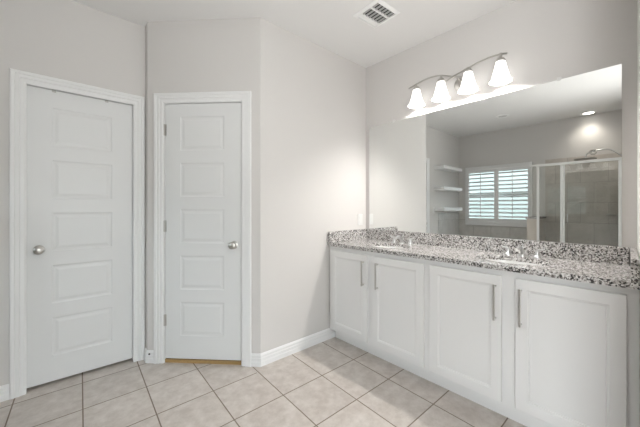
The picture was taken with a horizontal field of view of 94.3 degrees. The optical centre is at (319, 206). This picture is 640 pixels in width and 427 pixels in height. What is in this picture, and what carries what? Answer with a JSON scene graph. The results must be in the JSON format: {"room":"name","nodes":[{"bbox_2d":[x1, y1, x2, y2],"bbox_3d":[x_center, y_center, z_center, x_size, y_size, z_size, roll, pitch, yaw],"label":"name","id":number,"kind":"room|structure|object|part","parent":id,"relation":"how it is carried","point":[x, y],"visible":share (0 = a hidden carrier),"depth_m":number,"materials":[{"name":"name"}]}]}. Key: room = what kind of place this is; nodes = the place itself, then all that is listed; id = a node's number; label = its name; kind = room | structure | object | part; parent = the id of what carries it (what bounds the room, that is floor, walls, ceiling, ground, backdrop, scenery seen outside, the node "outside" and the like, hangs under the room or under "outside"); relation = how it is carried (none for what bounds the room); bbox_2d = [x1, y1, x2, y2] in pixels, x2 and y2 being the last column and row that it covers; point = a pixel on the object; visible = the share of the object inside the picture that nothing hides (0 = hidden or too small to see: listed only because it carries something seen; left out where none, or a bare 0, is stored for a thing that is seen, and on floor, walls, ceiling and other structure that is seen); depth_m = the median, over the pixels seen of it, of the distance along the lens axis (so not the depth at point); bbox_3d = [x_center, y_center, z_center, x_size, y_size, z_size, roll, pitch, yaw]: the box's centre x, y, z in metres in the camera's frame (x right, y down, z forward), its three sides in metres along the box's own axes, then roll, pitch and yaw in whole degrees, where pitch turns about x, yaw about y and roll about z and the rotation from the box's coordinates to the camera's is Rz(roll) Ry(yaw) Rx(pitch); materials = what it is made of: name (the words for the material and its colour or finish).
{"room":"bathroom","nodes":[
{"label":"bathroom","id":0,"kind":"room"},
{"bbox_2d":[0,0,144,385],"bbox_3d":[-2.220,-0.120,1.874,2.440,2.740,0.160,0,0,-42],"label":"wall","id":1,"kind":"structure","parent":0,"point":[69,40],"depth_m":2.08,"materials":[{"name":"paint"}]},
{"bbox_2d":[0,384,8,401],"bbox_3d":[-2.144,1.201,1.825,0.329,0.098,0.016,0,0,-42],"label":"baseboard","id":2,"kind":"structure","parent":1,"relation":"attached to","point":[4,389],"depth_m":1.92,"materials":[{"name":"paint"}]},
{"bbox_2d":[9,68,144,399],"bbox_3d":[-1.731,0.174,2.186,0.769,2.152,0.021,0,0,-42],"label":"trim","id":3,"kind":"structure","parent":1,"relation":"attached to","point":[18,79],"depth_m":1.97,"materials":[{"name":"paint"}]},
{"bbox_2d":[27,85,132,387],"bbox_3d":[-1.747,0.203,2.205,0.617,2.055,0.102,0,0,-42],"label":"door","id":4,"kind":"structure","parent":1,"relation":"in","point":[80,148],"depth_m":2.19,"materials":[{"name":"paint"}]},
{"bbox_3d":[-1.920,0.295,2.028,0.062,0.062,0.068,0,0,-42],"label":"knob","id":5,"kind":"part","parent":4,"relation":"part of","materials":[{"name":"silver metal"}]},
{"bbox_2d":[145,18,259,352],"bbox_3d":[-0.958,-0.120,2.430,0.989,2.740,0.130,0,0,3],"label":"wall","id":6,"kind":"structure","parent":0,"point":[212,55],"depth_m":2.36,"materials":[{"name":"paint"}]},
{"bbox_2d":[144,348,153,362],"bbox_3d":[-1.387,1.201,2.394,0.125,0.098,0.040,0,0,26],"label":"baseboard","id":7,"kind":"structure","parent":6,"relation":"attached to","point":[147,358],"depth_m":2.38,"materials":[{"name":"paint"}]},
{"bbox_2d":[164,103,240,359],"bbox_3d":[-0.940,0.195,2.352,0.642,2.039,0.103,0,0,3],"label":"door","id":8,"kind":"structure","parent":6,"relation":"in","point":[202,222],"depth_m":2.37,"materials":[{"name":"paint"}]},
{"bbox_3d":[-0.680,0.300,2.319,0.062,0.062,0.068,0,0,3],"label":"knob","id":9,"kind":"part","parent":8,"relation":"part of","materials":[{"name":"silver metal"}]},
{"bbox_2d":[154,91,250,366],"bbox_3d":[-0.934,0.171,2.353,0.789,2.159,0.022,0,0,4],"label":"trim","id":10,"kind":"structure","parent":6,"relation":"attached to","point":[244,97],"depth_m":2.35,"materials":[{"name":"paint"}]},
{"bbox_2d":[165,358,240,364],"bbox_3d":[-0.932,1.237,2.400,0.627,0.026,0.060,0,0,3],"label":"threshold","id":11,"kind":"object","parent":6,"relation":"attached to","point":[169,360],"depth_m":2.37,"materials":[{"name":"brown wood"}]},
{"bbox_2d":[0,337,526,426],"bbox_3d":[0.415,1.310,-0.167,6.800,0.120,7.200,0,0,-42],"label":"floor","id":12,"kind":"structure","parent":0,"point":[333,382],"depth_m":1.95,"materials":[{"name":"tile"}]},
{"bbox_2d":[330,246,639,426],"bbox_3d":[0.938,0.808,2.235,0.587,0.884,2.009,0,0,-42],"label":"vanity cabinet","id":13,"kind":"object","parent":12,"relation":"on","point":[530,350],"visible":0.98,"depth_m":1.73,"materials":[{"name":"paint"}]},
{"bbox_3d":[0.251,0.766,2.635,0.020,0.732,0.438,0,0,-42],"label":"door","id":14,"kind":"part","parent":13,"relation":"part of","materials":[{"name":"paint"}]},
{"bbox_3d":[0.354,0.554,2.478,0.036,0.208,0.011,0,0,-42],"label":"handle","id":15,"kind":"part","parent":13,"relation":"part of","materials":[{"name":"silver metal"}]},
{"bbox_3d":[0.450,0.554,2.370,0.036,0.208,0.011,0,0,-42],"label":"handle","id":16,"kind":"part","parent":13,"relation":"part of","materials":[{"name":"silver metal"}]},
{"bbox_3d":[0.581,0.766,2.262,0.020,0.732,0.458,0,0,-42],"label":"door","id":17,"kind":"part","parent":13,"relation":"part of","materials":[{"name":"paint"}]},
{"bbox_3d":[0.909,0.766,1.891,0.020,0.732,0.442,0,0,-42],"label":"door","id":18,"kind":"part","parent":13,"relation":"part of","materials":[{"name":"paint"}]},
{"bbox_2d":[328,229,639,289],"bbox_3d":[0.948,0.299,2.243,0.564,0.132,2.012,0,0,-42],"label":"countertop","id":19,"kind":"structure","parent":13,"relation":"on","point":[595,264],"depth_m":1.97,"materials":[{"name":"stone"}]},
{"bbox_2d":[375,246,399,247],"bbox_3d":[0.593,0.444,2.596,0.330,0.155,0.451,0,0,-42],"label":"sink","id":20,"kind":"object","parent":19,"relation":"in","point":[375,246],"visible":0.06,"depth_m":2.76,"materials":[{"name":"ceramic"}]},
{"bbox_2d":[390,235,413,244],"bbox_3d":[0.725,0.295,2.712,0.142,0.080,0.260,0,0,-42],"label":"faucet","id":21,"kind":"object","parent":19,"relation":"on","point":[398,236],"visible":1,"depth_m":2.71,"materials":[{"name":"silver metal"}]},
{"bbox_3d":[0.720,0.295,2.708,0.130,0.075,0.034,0,0,-42],"label":"spout","id":22,"kind":"part","parent":21,"relation":"part of","materials":[{"name":"silver metal"}]},
{"bbox_2d":[485,259,538,264],"bbox_3d":[1.220,0.444,1.888,0.330,0.155,0.451,0,0,-42],"label":"sink","id":23,"kind":"object","parent":19,"relation":"in","point":[503,261],"visible":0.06,"depth_m":2.01,"materials":[{"name":"ceramic"}]},
{"bbox_2d":[501,244,544,257],"bbox_3d":[1.351,0.295,2.005,0.142,0.080,0.260,0,0,-42],"label":"faucet","id":24,"kind":"object","parent":19,"relation":"on","point":[519,248],"visible":1,"depth_m":2.00,"materials":[{"name":"silver metal"}]},
{"bbox_3d":[1.322,0.302,2.105,0.052,0.065,0.071,0,0,-42],"label":"handle","id":25,"kind":"part","parent":24,"relation":"part of","materials":[{"name":"silver metal"}]},
{"bbox_3d":[1.347,0.295,2.001,0.130,0.075,0.034,0,0,-42],"label":"spout","id":26,"kind":"part","parent":24,"relation":"part of","materials":[{"name":"silver metal"}]},
{"bbox_3d":[1.447,0.302,1.963,0.052,0.065,0.071,0,0,-42],"label":"handle","id":27,"kind":"part","parent":24,"relation":"part of","materials":[{"name":"silver metal"}]},
{"bbox_3d":[1.017,0.554,1.730,0.036,0.208,0.011,0,0,-42],"label":"handle","id":28,"kind":"part","parent":13,"relation":"part of","materials":[{"name":"silver metal"}]},
{"bbox_3d":[1.101,0.554,1.634,0.036,0.208,0.011,0,0,-42],"label":"handle","id":29,"kind":"part","parent":13,"relation":"part of","materials":[{"name":"silver metal"}]},
{"bbox_3d":[1.247,0.766,1.510,0.020,0.732,0.436,0,0,-42],"label":"door","id":30,"kind":"part","parent":13,"relation":"part of","materials":[{"name":"paint"}]},
{"bbox_2d":[71,0,515,67],"bbox_3d":[0.415,-1.550,-0.167,6.800,0.120,7.200,0,0,-42],"label":"ceiling","id":31,"kind":"structure","parent":0,"point":[331,25],"depth_m":2.32,"materials":[{"name":"paint"}]},
{"bbox_2d":[353,0,399,28],"bbox_3d":[0.435,-1.483,2.292,0.256,0.012,0.256,0,0,-39],"label":"ceiling vent","id":32,"kind":"object","parent":31,"relation":"in","point":[377,12],"visible":1,"depth_m":2.28,"materials":[{"name":"white metal"}]},
{"bbox_2d":[260,18,365,352],"bbox_3d":[-0.034,-0.120,2.813,1.283,2.740,0.140,0,0,-42],"label":"wall","id":33,"kind":"structure","parent":0,"point":[313,97],"depth_m":2.61,"materials":[{"name":"paint"}]},
{"bbox_2d":[251,328,334,366],"bbox_3d":[-0.192,1.201,2.604,0.894,0.098,0.066,0,0,-42],"label":"baseboard","id":34,"kind":"structure","parent":33,"relation":"attached to","point":[257,359],"depth_m":2.51,"materials":[{"name":"paint"}]},
{"bbox_2d":[358,214,362,224],"bbox_3d":[0.423,0.132,3.119,0.072,0.116,0.008,0,0,-42],"label":"power outlet","id":35,"kind":"object","parent":33,"relation":"attached to","point":[360,216],"visible":1,"depth_m":3.12,"materials":[{"name":"white plastic"}]},
{"bbox_2d":[366,0,636,264],"bbox_3d":[1.204,-0.120,2.489,0.140,2.740,2.370,0,0,-42],"label":"wall","id":36,"kind":"structure","parent":0,"point":[543,41],"depth_m":2.09,"materials":[{"name":"paint"}]},
{"bbox_2d":[408,52,512,108],"bbox_3d":[1.079,-1.007,2.390,0.173,0.216,0.824,0,0,-42],"label":"vanity light","id":37,"kind":"object","parent":36,"relation":"attached to","point":[465,84],"visible":1,"depth_m":2.33,"materials":[{"name":"white glass"}]},
{"bbox_3d":[0.857,-0.972,2.640,0.148,0.145,0.148,0,0,-42],"label":"lamp shade","id":38,"kind":"part","parent":37,"relation":"part of","materials":[{"name":"white glass"}]},
{"bbox_3d":[0.964,-1.068,2.519,0.013,0.094,0.478,0,0,-42],"label":"arm","id":39,"kind":"part","parent":37,"relation":"part of","materials":[{"name":"silver metal"}]},
{"bbox_3d":[1.006,-0.972,2.472,0.148,0.145,0.148,0,0,-42],"label":"lamp shade","id":40,"kind":"part","parent":37,"relation":"part of","materials":[{"name":"white glass"}]},
{"bbox_3d":[1.153,-1.005,2.417,0.027,0.124,0.124,0,0,-42],"label":"plate","id":41,"kind":"part","parent":37,"relation":"part of","materials":[{"name":"silver metal"}]},
{"bbox_3d":[1.145,-0.972,2.296,0.148,0.145,0.148,0,0,-42],"label":"lamp shade","id":42,"kind":"part","parent":37,"relation":"part of","materials":[{"name":"white glass"}]},
{"bbox_3d":[1.176,-1.063,2.262,0.013,0.084,0.440,0,0,-42],"label":"arm","id":43,"kind":"part","parent":37,"relation":"part of","materials":[{"name":"silver metal"}]},
{"bbox_3d":[1.294,-0.972,2.129,0.148,0.145,0.148,0,0,-42],"label":"lamp shade","id":44,"kind":"part","parent":37,"relation":"part of","materials":[{"name":"white glass"}]},
{"bbox_2d":[369,64,621,246],"bbox_3d":[1.145,-0.311,2.439,0.010,1.086,1.875,0,0,-42],"label":"wall mirror","id":45,"kind":"object","parent":36,"relation":"attached to","point":[542,162],"visible":1,"depth_m":2.15,"materials":[{"name":"silver mirror"}]},
{"bbox_2d":[366,229,628,264],"bbox_3d":[1.140,0.284,2.430,0.028,0.102,1.927,0,0,-42],"label":"backsplash","id":46,"kind":"structure","parent":36,"relation":"attached to","point":[572,251],"depth_m":2.12,"materials":[{"name":"stone"}]},
{"bbox_2d":[637,0,639,259],"bbox_3d":[0.180,-0.120,0.099,6.800,2.740,0.310,0,0,-42],"label":"wall","id":47,"kind":"structure","parent":0,"point":[638,1],"depth_m":1.55,"materials":[{"name":"paint"}]}
]}

